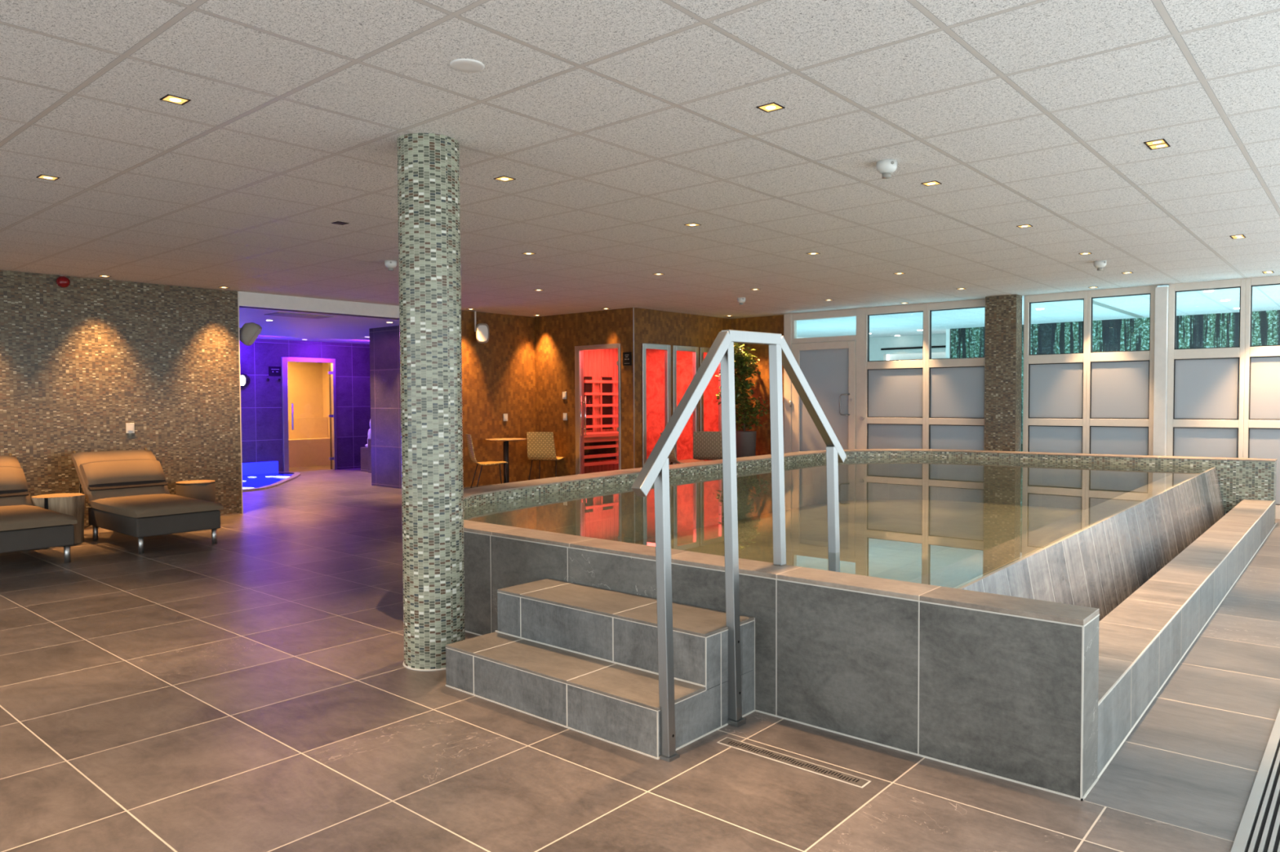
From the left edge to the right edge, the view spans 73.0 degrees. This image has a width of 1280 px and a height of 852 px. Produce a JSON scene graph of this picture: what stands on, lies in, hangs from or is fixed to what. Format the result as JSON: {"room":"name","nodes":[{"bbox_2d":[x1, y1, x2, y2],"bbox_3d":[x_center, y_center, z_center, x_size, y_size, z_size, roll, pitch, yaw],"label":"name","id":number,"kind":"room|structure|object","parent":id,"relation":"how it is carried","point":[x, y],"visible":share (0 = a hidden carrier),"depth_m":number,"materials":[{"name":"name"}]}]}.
{"room":"indoor spa pool","nodes":[
{"label":"indoor spa pool","id":0,"kind":"room"},
{"bbox_2d":[0,270,241,528],"bbox_3d":[-7.544,-0.160,7.067,0.160,2.624,8.450,1,2,41],"label":"wall","id":1,"kind":"structure","parent":0,"point":[87,358],"depth_m":9.22,"materials":[{"name":"brown tile"}]},
{"bbox_2d":[56,275,70,288],"bbox_3d":[-5.864,-1.469,8.806,0.098,0.116,0.116,1,2,41],"label":"fire alarm","id":2,"kind":"object","parent":1,"relation":"attached to","point":[63,282],"visible":1,"depth_m":8.78,"materials":[{"name":"red plastic"}]},
{"bbox_2d":[125,422,134,433],"bbox_3d":[-5.491,0.022,9.320,0.014,0.110,0.080,1,2,41],"label":"wall socket","id":3,"kind":"object","parent":1,"relation":"attached to","point":[130,427],"visible":1,"depth_m":9.31,"materials":[{"name":"white plastic"}]},
{"bbox_2d":[84,513,242,530],"bbox_3d":[-7.407,1.146,7.127,0.012,0.008,8.250,1,2,41],"label":"baseboard","id":4,"kind":"structure","parent":1,"relation":"attached to","point":[235,513],"depth_m":10.09,"materials":[{"name":"stone"}]},
{"bbox_2d":[237,291,243,513],"bbox_3d":[-4.783,-0.273,10.271,0.174,2.624,0.012,1,2,41],"label":"trim","id":5,"kind":"structure","parent":1,"relation":"attached to","point":[237,291],"depth_m":10.21,"materials":[{"name":"beige paint"}]},
{"bbox_2d":[239,322,262,346],"bbox_3d":[-4.661,-1.095,10.322,0.274,0.279,0.190,0,2,-4],"label":"wall speaker","id":6,"kind":"object","parent":1,"relation":"attached to","point":[249,332],"visible":0.98,"depth_m":10.25,"materials":[{"name":"grey plastic"}]},
{"bbox_2d":[240,338,370,471],"bbox_3d":[-6.936,-0.367,15.686,0.200,2.500,6.100,1,2,41],"label":"wall","id":7,"kind":"structure","parent":0,"point":[261,411],"depth_m":16.02,"materials":[{"name":"tile"}]},
{"bbox_2d":[240,373,250,387],"bbox_3d":[-7.015,-0.806,15.316,0.149,0.240,0.240,1,2,41],"label":"wall lamp","id":8,"kind":"object","parent":7,"relation":"attached to","point":[245,379],"visible":0.81,"depth_m":15.32,"materials":[{"name":"silver metal"}]},
{"bbox_2d":[268,366,280,376],"bbox_3d":[-6.672,-1.001,15.812,0.013,0.170,0.225,1,2,41],"label":"room sign","id":9,"kind":"object","parent":7,"relation":"attached to","point":[273,371],"visible":1,"depth_m":15.80,"materials":[{"name":"black plastic"}]},
{"bbox_2d":[280,357,337,472],"bbox_3d":[-6.233,-0.212,16.331,0.126,2.143,1.065,1,2,41],"label":"door","id":10,"kind":"structure","parent":7,"relation":"in","point":[284,361],"depth_m":16.03,"materials":[{"name":"glass"}]},
{"bbox_2d":[287,361,329,437],"bbox_3d":[-7.072,-0.409,17.058,1.800,2.500,2.900,1,2,41],"label":"wall","id":11,"kind":"structure","parent":0,"point":[308,383],"depth_m":18.28,"materials":[{"name":"beige tile"}]},
{"bbox_2d":[239,306,399,344],"bbox_3d":[-5.768,-1.595,14.635,7.300,0.093,6.100,1,2,41],"label":"ceiling","id":12,"kind":"structure","parent":0,"point":[341,328],"depth_m":12.98,"materials":[{"name":"white paint"}]},
{"bbox_2d":[264,312,333,319],"bbox_3d":[-4.482,-1.450,11.383,0.400,0.008,0.750,1,2,41],"label":"ceiling hatch","id":13,"kind":"object","parent":12,"relation":"attached to","point":[281,314],"visible":1,"depth_m":11.30,"materials":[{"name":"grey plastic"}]},
{"bbox_2d":[239,291,399,319],"bbox_3d":[-3.852,-1.539,11.306,0.170,0.167,2.838,1,2,41],"label":"wall","id":14,"kind":"structure","parent":0,"point":[257,300],"depth_m":10.92,"materials":[{"name":"white paint"}]},
{"bbox_2d":[461,310,536,487],"bbox_3d":[-2.288,-0.370,12.996,0.250,2.624,1.700,1,2,41],"label":"wall","id":15,"kind":"structure","parent":0,"point":[499,374],"depth_m":12.98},
{"bbox_2d":[463,484,496,488],"bbox_3d":[-2.183,0.909,12.950,0.012,0.070,1.700,1,2,41],"label":"baseboard","id":16,"kind":"structure","parent":15,"relation":"attached to","point":[494,484],"depth_m":12.68,"materials":[{"name":"grey stone"}]},
{"bbox_2d":[474,311,488,343],"bbox_3d":[-2.291,-1.431,12.535,0.198,0.467,0.203,-1,2,-17],"label":"wall speaker","id":17,"kind":"object","parent":15,"relation":"attached to","point":[482,331],"visible":1,"depth_m":12.46,"materials":[{"name":"grey plastic"}]},
{"bbox_2d":[503,413,507,421],"bbox_3d":[-2.034,-0.131,13.095,0.014,0.110,0.080,1,2,41],"label":"wall socket","id":18,"kind":"object","parent":15,"relation":"attached to","point":[505,415],"visible":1,"depth_m":13.09,"materials":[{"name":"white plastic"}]},
{"bbox_2d":[534,307,639,479],"bbox_3d":[-0.830,-0.375,12.926,2.050,2.624,0.100,1,2,41],"label":"wall","id":19,"kind":"structure","parent":0,"point":[556,336],"depth_m":13.05,"materials":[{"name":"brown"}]},
{"bbox_2d":[562,391,566,399],"bbox_3d":[-1.148,-0.465,13.122,0.080,0.110,0.014,1,2,41],"label":"wall socket","id":20,"kind":"object","parent":19,"relation":"attached to","point":[564,393],"visible":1,"depth_m":13.11,"materials":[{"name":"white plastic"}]},
{"bbox_2d":[563,413,567,420],"bbox_3d":[-1.138,-0.142,13.125,0.080,0.110,0.014,1,2,41],"label":"wall socket","id":21,"kind":"object","parent":19,"relation":"attached to","point":[565,415],"visible":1,"depth_m":13.11,"materials":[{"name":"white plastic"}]},
{"bbox_2d":[574,343,621,475],"bbox_3d":[-0.608,-0.124,12.700,0.910,2.133,0.126,1,2,41],"label":"door","id":22,"kind":"structure","parent":19,"relation":"in","point":[580,433],"depth_m":12.92,"materials":[{"name":"glass"}]},
{"bbox_2d":[622,351,631,365],"bbox_3d":[-0.181,-0.952,12.271,0.160,0.190,0.013,1,2,41],"label":"room sign","id":23,"kind":"object","parent":19,"relation":"attached to","point":[627,357],"visible":1,"depth_m":12.26,"materials":[{"name":"black plastic"}]},
{"bbox_2d":[632,307,635,468],"bbox_3d":[-0.086,-0.357,12.219,0.012,2.624,0.012,1,2,41],"label":"trim","id":24,"kind":"structure","parent":19,"relation":"attached to","point":[633,308],"depth_m":12.20,"materials":[{"name":"metal"}]},
{"bbox_2d":[583,348,618,473],"bbox_3d":[-0.801,-0.423,14.452,0.100,2.624,2.250,1,2,41],"label":"wall","id":25,"kind":"structure","parent":0,"point":[597,364],"depth_m":14.52,"materials":[{"name":"brown wood"}]},
{"bbox_2d":[583,376,617,431],"bbox_3d":[-0.652,-0.367,14.491,0.045,0.910,0.800,1,2,41],"label":"grid","id":26,"kind":"object","parent":25,"relation":"attached to","point":[606,405],"visible":0.82,"depth_m":14.51,"materials":[{"name":"red wood"}]},
{"bbox_2d":[584,431,618,466],"bbox_3d":[-0.709,0.362,14.050,0.570,0.500,1.680,1,2,41],"label":"bench","id":27,"kind":"object","parent":25,"relation":"attached to","point":[606,446],"visible":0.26,"depth_m":13.81,"materials":[{"name":"red wood"}]},
{"bbox_2d":[0,0,1279,337],"bbox_3d":[1.401,-1.580,7.787,12.500,0.080,21.300,1,2,41],"label":"ceiling","id":28,"kind":"structure","parent":0,"point":[619,126],"depth_m":4.46,"materials":[{"name":"white tile"}]},
{"bbox_2d":[35,174,59,180],"bbox_3d":[-3.401,-1.428,4.972,0.092,0.004,0.092,1,2,41],"label":"recessed light","id":29,"kind":"object","parent":28,"relation":"in","point":[41,176],"visible":1,"depth_m":4.96,"materials":[{"name":"gold metal"}]},
{"bbox_2d":[159,94,191,105],"bbox_3d":[-1.988,-1.396,3.701,0.092,0.004,0.092,1,2,41],"label":"recessed light","id":30,"kind":"object","parent":28,"relation":"in","point":[168,98],"visible":1,"depth_m":3.70,"materials":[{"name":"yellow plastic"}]},
{"bbox_2d":[331,221,349,225],"bbox_3d":[-2.179,-1.473,6.288,0.092,0.004,0.090,1,2,41],"label":"recessed light","id":31,"kind":"object","parent":28,"relation":"in","point":[336,222],"visible":1,"depth_m":6.27,"materials":[{"name":"black plastic"}]},
{"bbox_2d":[384,260,396,271],"bbox_3d":[-2.314,-1.486,8.036,0.110,0.087,0.110,1,2,41],"label":"smoke detector","id":32,"kind":"object","parent":28,"relation":"attached to","point":[390,264],"visible":1,"depth_m":8.00,"materials":[{"name":"white plastic"}]},
{"bbox_2d":[449,58,484,72],"bbox_3d":[-0.666,-1.389,3.340,0.132,0.006,0.132,1,2,41],"label":"sprinkler cover","id":33,"kind":"object","parent":28,"relation":"attached to","point":[466,65],"visible":1,"depth_m":3.33,"materials":[{"name":"white paint"}]},
{"bbox_2d":[493,176,515,182],"bbox_3d":[-0.790,-1.444,5.054,0.092,0.004,0.092,1,2,41],"label":"recessed light","id":34,"kind":"object","parent":28,"relation":"in","point":[504,179],"visible":1,"depth_m":5.05,"materials":[{"name":"gold metal"}]},
{"bbox_2d":[521,252,535,254],"bbox_3d":[-0.982,-1.522,7.634,0.092,0.004,0.092,1,2,41],"label":"recessed light","id":35,"kind":"object","parent":28,"relation":"in","point":[526,253],"visible":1,"depth_m":7.62,"materials":[{"name":"gold metal"}]},
{"bbox_2d":[684,222,701,226],"bbox_3d":[0.390,-1.492,6.415,0.092,0.004,0.092,1,2,41],"label":"recessed light","id":36,"kind":"object","parent":28,"relation":"in","point":[692,224],"visible":1,"depth_m":6.41,"materials":[{"name":"gold metal"}]},
{"bbox_2d":[737,297,745,305],"bbox_3d":[1.300,-1.599,11.102,0.110,0.087,0.110,1,2,41],"label":"smoke detector","id":37,"kind":"object","parent":28,"relation":"attached to","point":[740,300],"visible":1,"depth_m":11.06,"materials":[{"name":"white plastic"}]},
{"bbox_2d":[755,102,785,112],"bbox_3d":[0.579,-1.413,3.837,0.092,0.004,0.092,1,2,41],"label":"recessed light","id":38,"kind":"object","parent":28,"relation":"in","point":[771,107],"visible":1,"depth_m":3.83,"materials":[{"name":"gold metal"}]},
{"bbox_2d":[806,252,820,254],"bbox_3d":[1.545,-1.538,7.710,0.092,0.004,0.092,1,2,41],"label":"recessed light","id":39,"kind":"object","parent":28,"relation":"in","point":[812,253],"visible":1,"depth_m":7.70,"materials":[{"name":"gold metal"}]},
{"bbox_2d":[875,159,897,178],"bbox_3d":[1.351,-1.402,4.740,0.110,0.087,0.110,1,2,41],"label":"smoke detector","id":40,"kind":"object","parent":28,"relation":"attached to","point":[886,167],"visible":1,"depth_m":4.71,"materials":[{"name":"white plastic"}]},
{"bbox_2d":[920,180,942,186],"bbox_3d":[1.756,-1.462,5.214,0.092,0.004,0.092,1,2,41],"label":"recessed light","id":41,"kind":"object","parent":28,"relation":"in","point":[931,183],"visible":1,"depth_m":5.21,"materials":[{"name":"gold metal"}]},
{"bbox_2d":[1016,224,1032,227],"bbox_3d":[2.902,-1.508,6.528,0.092,0.004,0.092,1,2,41],"label":"recessed light","id":42,"kind":"object","parent":28,"relation":"in","point":[1025,225],"visible":1,"depth_m":6.53,"materials":[{"name":"gold metal"}]},
{"bbox_2d":[1078,252,1092,254],"bbox_3d":[4.007,-1.552,7.785,0.092,0.004,0.092,1,2,41],"label":"recessed light","id":43,"kind":"object","parent":28,"relation":"in","point":[1086,253],"visible":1,"depth_m":7.77,"materials":[{"name":"gold metal"}]},
{"bbox_2d":[1093,260,1106,271],"bbox_3d":[4.385,-1.526,8.249,0.110,0.087,0.110,1,2,41],"label":"smoke detector","id":44,"kind":"object","parent":28,"relation":"attached to","point":[1100,264],"visible":1,"depth_m":8.22,"materials":[{"name":"white plastic"}]},
{"bbox_2d":[1080,299,1144,317],"bbox_3d":[6.828,-1.712,12.546,0.100,0.005,4.000,1,2,41],"label":"ceiling vent","id":45,"kind":"object","parent":28,"relation":"in","point":[1095,303],"visible":0.57,"depth_m":12.77,"materials":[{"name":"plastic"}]},
{"bbox_2d":[1143,138,1170,150],"bbox_3d":[2.648,-1.442,4.429,0.090,0.004,0.172,1,2,41],"label":"recessed light","id":46,"kind":"object","parent":28,"relation":"in","point":[1158,144],"visible":1,"depth_m":4.43,"materials":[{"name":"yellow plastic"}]},
{"bbox_2d":[1230,234,1245,239],"bbox_3d":[4.844,-1.533,7.009,0.090,0.004,0.172,1,2,41],"label":"recessed light","id":47,"kind":"object","parent":28,"relation":"in","point":[1235,237],"visible":1,"depth_m":7.01,"materials":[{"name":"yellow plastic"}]},
{"bbox_2d":[1262,271,1274,273],"bbox_3d":[6.551,-1.604,9.023,0.090,0.004,0.172,1,2,41],"label":"recessed light","id":48,"kind":"object","parent":28,"relation":"in","point":[1266,272],"visible":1,"depth_m":9.01,"materials":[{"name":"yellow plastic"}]},
{"bbox_2d":[0,465,1279,851],"bbox_3d":[-2.064,1.009,10.803,18.800,0.001,21.200,1,2,41],"label":"floor","id":49,"kind":"structure","parent":0,"point":[251,690],"depth_m":3.31,"materials":[{"name":"tile"}]},
{"bbox_2d":[0,453,77,563],"bbox_3d":[-5.587,0.705,7.477,1.793,0.850,0.740,1,2,41],"label":"lounge chair","id":50,"kind":"object","parent":49,"relation":"on","point":[24,526],"visible":1,"depth_m":7.13,"materials":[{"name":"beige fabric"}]},
{"bbox_2d":[0,466,27,490],"bbox_3d":[-5.975,0.504,7.805,0.256,0.255,0.700,1,2,41],"label":"pillow","id":51,"kind":"object","parent":50,"relation":"on","point":[11,477],"depth_m":7.95,"materials":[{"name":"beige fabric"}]},
{"bbox_2d":[30,493,84,543],"bbox_3d":[-5.507,0.883,8.184,0.436,0.450,0.431,1,2,41],"label":"side table","id":52,"kind":"object","parent":49,"relation":"on","point":[69,504],"visible":0.55,"depth_m":8.10,"materials":[{"name":"brown wood"}]},
{"bbox_2d":[71,447,223,553],"bbox_3d":[-4.806,0.673,8.374,1.793,0.850,0.740,1,2,41],"label":"lounge chair","id":53,"kind":"object","parent":49,"relation":"on","point":[126,492],"visible":0.98,"depth_m":8.27,"materials":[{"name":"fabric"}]},
{"bbox_2d":[79,459,165,488],"bbox_3d":[-5.194,0.472,8.702,0.256,0.255,0.700,1,2,41],"label":"pillow","id":54,"kind":"object","parent":53,"relation":"on","point":[101,473],"depth_m":8.63,"materials":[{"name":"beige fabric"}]},
{"bbox_2d":[175,480,215,502],"bbox_3d":[-4.835,0.835,9.422,0.384,0.462,0.384,1,2,41],"label":"side table","id":55,"kind":"object","parent":49,"relation":"on","point":[203,490],"visible":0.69,"depth_m":9.28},
{"bbox_2d":[242,461,300,492],"bbox_3d":[-6.613,0.820,13.877,2.670,0.235,3.400,1,2,41],"label":"foot bath","id":56,"kind":"object","parent":49,"relation":"on","point":[256,476],"visible":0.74,"depth_m":15.12,"materials":[{"name":"tile"}]},
{"bbox_2d":[288,417,330,467],"bbox_3d":[-7.386,0.344,17.355,0.640,0.980,2.580,1,2,41],"label":"bench","id":57,"kind":"object","parent":49,"relation":"on","point":[308,441],"visible":0.32,"depth_m":17.82,"materials":[{"name":"beige tile"}]},
{"bbox_2d":[360,447,368,471],"bbox_3d":[-4.987,0.625,16.339,0.370,0.455,0.420,1,2,41],"label":"plinth","id":58,"kind":"object","parent":49,"relation":"on","point":[364,451],"visible":0.34,"depth_m":16.21,"materials":[{"name":"tile"}]},
{"bbox_2d":[364,420,370,447],"bbox_3d":[-4.839,-0.006,15.971,0.575,0.807,0.286,0,2,4],"label":"statue","id":59,"kind":"object","parent":49,"relation":"on","point":[369,430],"visible":0.12,"depth_m":16.03,"materials":[{"name":"white plastic"}]},
{"bbox_2d":[367,438,371,473],"bbox_3d":[-4.664,0.546,16.037,0.490,0.630,0.550,1,2,41],"label":"plinth","id":60,"kind":"object","parent":49,"relation":"on","point":[369,443],"visible":0.2,"depth_m":15.95,"materials":[{"name":"tile"}]},
{"bbox_2d":[368,325,401,488],"bbox_3d":[-3.493,-0.281,13.048,1.740,2.456,0.200,1,2,41],"label":"wall pier","id":61,"kind":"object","parent":49,"relation":"on","point":[384,342],"visible":0.43,"depth_m":13.27,"materials":[{"name":"tile"}]},
{"bbox_2d":[396,133,465,671],"bbox_3d":[-1.053,-0.110,4.374,0.316,2.624,0.316,1,2,41],"label":"pillar","id":62,"kind":"structure","parent":49,"relation":"on","point":[428,197],"depth_m":4.25,"materials":[{"name":"grey tile"}]},
{"bbox_2d":[465,433,507,488],"bbox_3d":[-2.166,0.538,12.250,0.529,0.857,0.466,-1,2,-20],"label":"woven chair","id":63,"kind":"object","parent":49,"relation":"on","point":[468,437],"visible":0.86,"depth_m":12.14,"materials":[{"name":"wicker"}]},
{"bbox_2d":[484,438,526,483],"bbox_3d":[-1.954,0.570,12.635,0.600,0.765,0.600,1,2,41],"label":"bistro table","id":64,"kind":"object","parent":49,"relation":"on","point":[505,441],"visible":0.67,"depth_m":12.60,"materials":[{"name":"brown wood"}]},
{"bbox_2d":[526,431,564,479],"bbox_3d":[-1.411,0.509,13.064,0.466,0.857,0.529,0,2,15],"label":"woven chair","id":65,"kind":"object","parent":49,"relation":"on","point":[540,445],"visible":0.86,"depth_m":12.85,"materials":[{"name":"wicker"}]},
{"bbox_2d":[445,577,755,759],"bbox_3d":[-0.208,1.013,3.860,1.287,0.404,0.654,1,2,41],"label":"steps","id":66,"kind":"structure","parent":49,"relation":"on","point":[582,659],"depth_m":3.66,"materials":[{"name":"grey tile"}]},
{"bbox_2d":[660,432,704,464],"bbox_3d":[0.609,0.522,12.313,0.529,0.857,0.466,-1,2,-20],"label":"woven chair","id":67,"kind":"object","parent":49,"relation":"on","point":[672,457],"visible":0.39,"depth_m":12.20,"materials":[{"name":"beige wicker"}]},
{"bbox_2d":[693,431,722,460],"bbox_3d":[1.057,0.500,12.955,0.466,0.857,0.529,0,2,15],"label":"woven chair","id":68,"kind":"object","parent":49,"relation":"on","point":[707,446],"visible":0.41,"depth_m":12.73,"materials":[{"name":"beige wicker"}]},
{"bbox_2d":[631,329,846,762],"bbox_3d":[0.500,0.408,3.679,0.093,1.617,1.557,1,2,41],"label":"handrail","id":69,"kind":"object","parent":49,"relation":"on","point":[655,470],"visible":0.92,"depth_m":3.52,"materials":[{"name":"metal"}]},
{"bbox_2d":[711,342,769,457],"bbox_3d":[1.569,-0.228,13.395,0.903,2.277,0.903,0,2,2],"label":"potted tree","id":70,"kind":"object","parent":49,"relation":"on","point":[745,440],"visible":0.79,"depth_m":13.26,"materials":[{"name":"green plant"}]},
{"bbox_2d":[716,737,871,787],"bbox_3d":[0.551,1.230,3.181,0.610,0.003,0.068,1,2,41],"label":"floor drain","id":71,"kind":"object","parent":49,"relation":"on","point":[801,764],"visible":1,"depth_m":3.16,"materials":[{"name":"metal"}]},
{"bbox_2d":[783,308,866,453],"bbox_3d":[2.732,-0.394,12.894,1.345,2.627,0.176,1,2,41],"label":"door","id":72,"kind":"structure","parent":49,"relation":"on","point":[833,367],"depth_m":12.84,"materials":[{"name":"beige paint"}]},
{"bbox_2d":[463,448,1277,800],"bbox_3d":[2.305,0.753,7.486,4.789,0.672,8.143,1,2,41],"label":"pool","id":73,"kind":"object","parent":49,"relation":"on","point":[1025,646],"visible":0.63,"depth_m":4.13,"materials":[{"name":"grey tile"}]},
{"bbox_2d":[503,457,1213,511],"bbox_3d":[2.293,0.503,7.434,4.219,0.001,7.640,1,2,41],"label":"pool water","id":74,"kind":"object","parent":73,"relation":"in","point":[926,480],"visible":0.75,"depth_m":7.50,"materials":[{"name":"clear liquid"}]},
{"bbox_2d":[865,303,926,448],"bbox_3d":[3.610,-0.375,12.200,0.893,2.630,0.080,1,2,41],"label":"window","id":75,"kind":"structure","parent":49,"relation":"on","point":[895,389],"depth_m":12.19,"materials":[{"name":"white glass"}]},
{"bbox_2d":[925,298,985,450],"bbox_3d":[4.286,-0.361,11.617,0.892,2.630,0.080,1,2,41],"label":"window","id":76,"kind":"structure","parent":49,"relation":"on","point":[955,387],"depth_m":11.64,"materials":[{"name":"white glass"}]},
{"bbox_2d":[984,294,1022,451],"bbox_3d":[4.655,-0.347,11.097,0.383,2.624,0.225,1,2,41],"label":"square pillar","id":77,"kind":"structure","parent":49,"relation":"on","point":[1003,313],"depth_m":10.99,"materials":[{"name":"brown tile"}]},
{"bbox_2d":[1022,290,1087,453],"bbox_3d":[5.195,-0.341,10.833,0.738,2.630,0.080,1,2,41],"label":"window","id":78,"kind":"structure","parent":49,"relation":"on","point":[1055,385],"depth_m":10.82,"materials":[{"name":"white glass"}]},
{"bbox_2d":[1085,285,1157,455],"bbox_3d":[5.751,-0.329,10.353,0.732,2.630,0.080,1,2,41],"label":"window","id":79,"kind":"structure","parent":49,"relation":"on","point":[1120,384],"depth_m":10.34,"materials":[{"name":"clear glass"}]},
{"bbox_2d":[1152,286,1168,456],"bbox_3d":[6.055,-0.306,10.052,0.123,2.594,0.180,1,2,41],"label":"post","id":80,"kind":"object","parent":49,"relation":"on","point":[1162,294],"visible":0.56,"depth_m":9.97,"materials":[{"name":"white metal"}]},
{"bbox_2d":[1166,278,1245,457],"bbox_3d":[6.398,-0.315,9.795,0.731,2.630,0.080,1,2,41],"label":"window","id":81,"kind":"structure","parent":49,"relation":"on","point":[1206,385],"depth_m":9.78,"materials":[{"name":"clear glass"}]},
{"bbox_2d":[1230,708,1279,851],"bbox_3d":[2.547,1.218,3.131,0.452,0.010,15.000,1,2,41],"label":"floor vent","id":82,"kind":"object","parent":49,"relation":"in","point":[1259,829],"visible":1,"depth_m":2.78,"materials":[{"name":"metal"}]},
{"bbox_2d":[1243,275,1279,519],"bbox_3d":[6.974,-0.303,9.298,0.791,2.630,0.080,1,2,41],"label":"window","id":83,"kind":"structure","parent":49,"relation":"on","point":[1261,416],"depth_m":9.44,"materials":[{"name":"clear glass"}]},
{"bbox_2d":[645,349,718,461],"bbox_3d":[0.684,-0.440,14.756,1.950,2.624,0.150,1,2,41],"label":"wall","id":84,"kind":"structure","parent":0,"point":[655,358],"depth_m":14.68,"materials":[{"name":"red paint"}]},
{"bbox_2d":[638,308,731,467],"bbox_3d":[0.692,-0.391,13.198,0.100,2.624,2.300,1,2,41],"label":"wall","id":85,"kind":"structure","parent":0,"point":[655,326],"depth_m":12.86,"materials":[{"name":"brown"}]},
{"bbox_2d":[641,343,671,466],"bbox_3d":[0.229,-0.164,12.616,0.065,2.056,0.638,1,2,41],"label":"window","id":86,"kind":"structure","parent":85,"relation":"in","point":[667,348],"depth_m":12.43,"materials":[{"name":"glass"}]},
{"bbox_2d":[672,345,698,464],"bbox_3d":[0.682,-0.182,13.141,0.065,2.056,0.625,1,2,41],"label":"window","id":87,"kind":"structure","parent":85,"relation":"in","point":[695,350],"depth_m":13.10,"materials":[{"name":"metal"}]},
{"bbox_2d":[699,347,721,431],"bbox_3d":[1.122,-0.201,13.651,0.065,2.056,0.622,1,2,41],"label":"window","id":88,"kind":"structure","parent":85,"relation":"in","point":[702,350],"depth_m":13.45,"materials":[{"name":"glass"}]},
{"bbox_2d":[731,315,783,456],"bbox_3d":[1.869,-0.415,13.780,1.120,2.624,0.120,1,2,41],"label":"wall","id":89,"kind":"structure","parent":0,"point":[767,324],"depth_m":13.65,"materials":[{"name":"brown wood"}]},
{"bbox_2d":[855,333,946,360],"bbox_3d":[5.524,-0.575,18.337,3.200,2.624,0.400,1,2,41],"label":"wall","id":90,"kind":"structure","parent":0,"point":[876,344],"depth_m":18.14,"materials":[{"name":"white paint"}]},
{"bbox_2d":[880,345,946,350],"bbox_3d":[5.689,-1.615,17.890,1.500,0.040,0.025,1,2,41],"label":"air slot","id":91,"kind":"object","parent":90,"relation":"attached to","point":[944,346],"visible":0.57,"depth_m":17.96,"materials":[{"name":"black plastic"}]},
{"bbox_2d":[950,310,1279,451],"bbox_3d":[9.072,-0.446,13.595,8.430,2.624,0.150,1,2,41],"label":"wall","id":92,"kind":"structure","parent":0,"point":[1215,330],"depth_m":14.35,"materials":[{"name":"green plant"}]},
{"bbox_2d":[946,328,950,358],"bbox_3d":[5.841,-0.515,16.348,0.060,2.624,0.200,1,2,41],"label":"trim","id":93,"kind":"structure","parent":92,"relation":"attached to","point":[948,331],"depth_m":16.24,"materials":[{"name":"white paint"}]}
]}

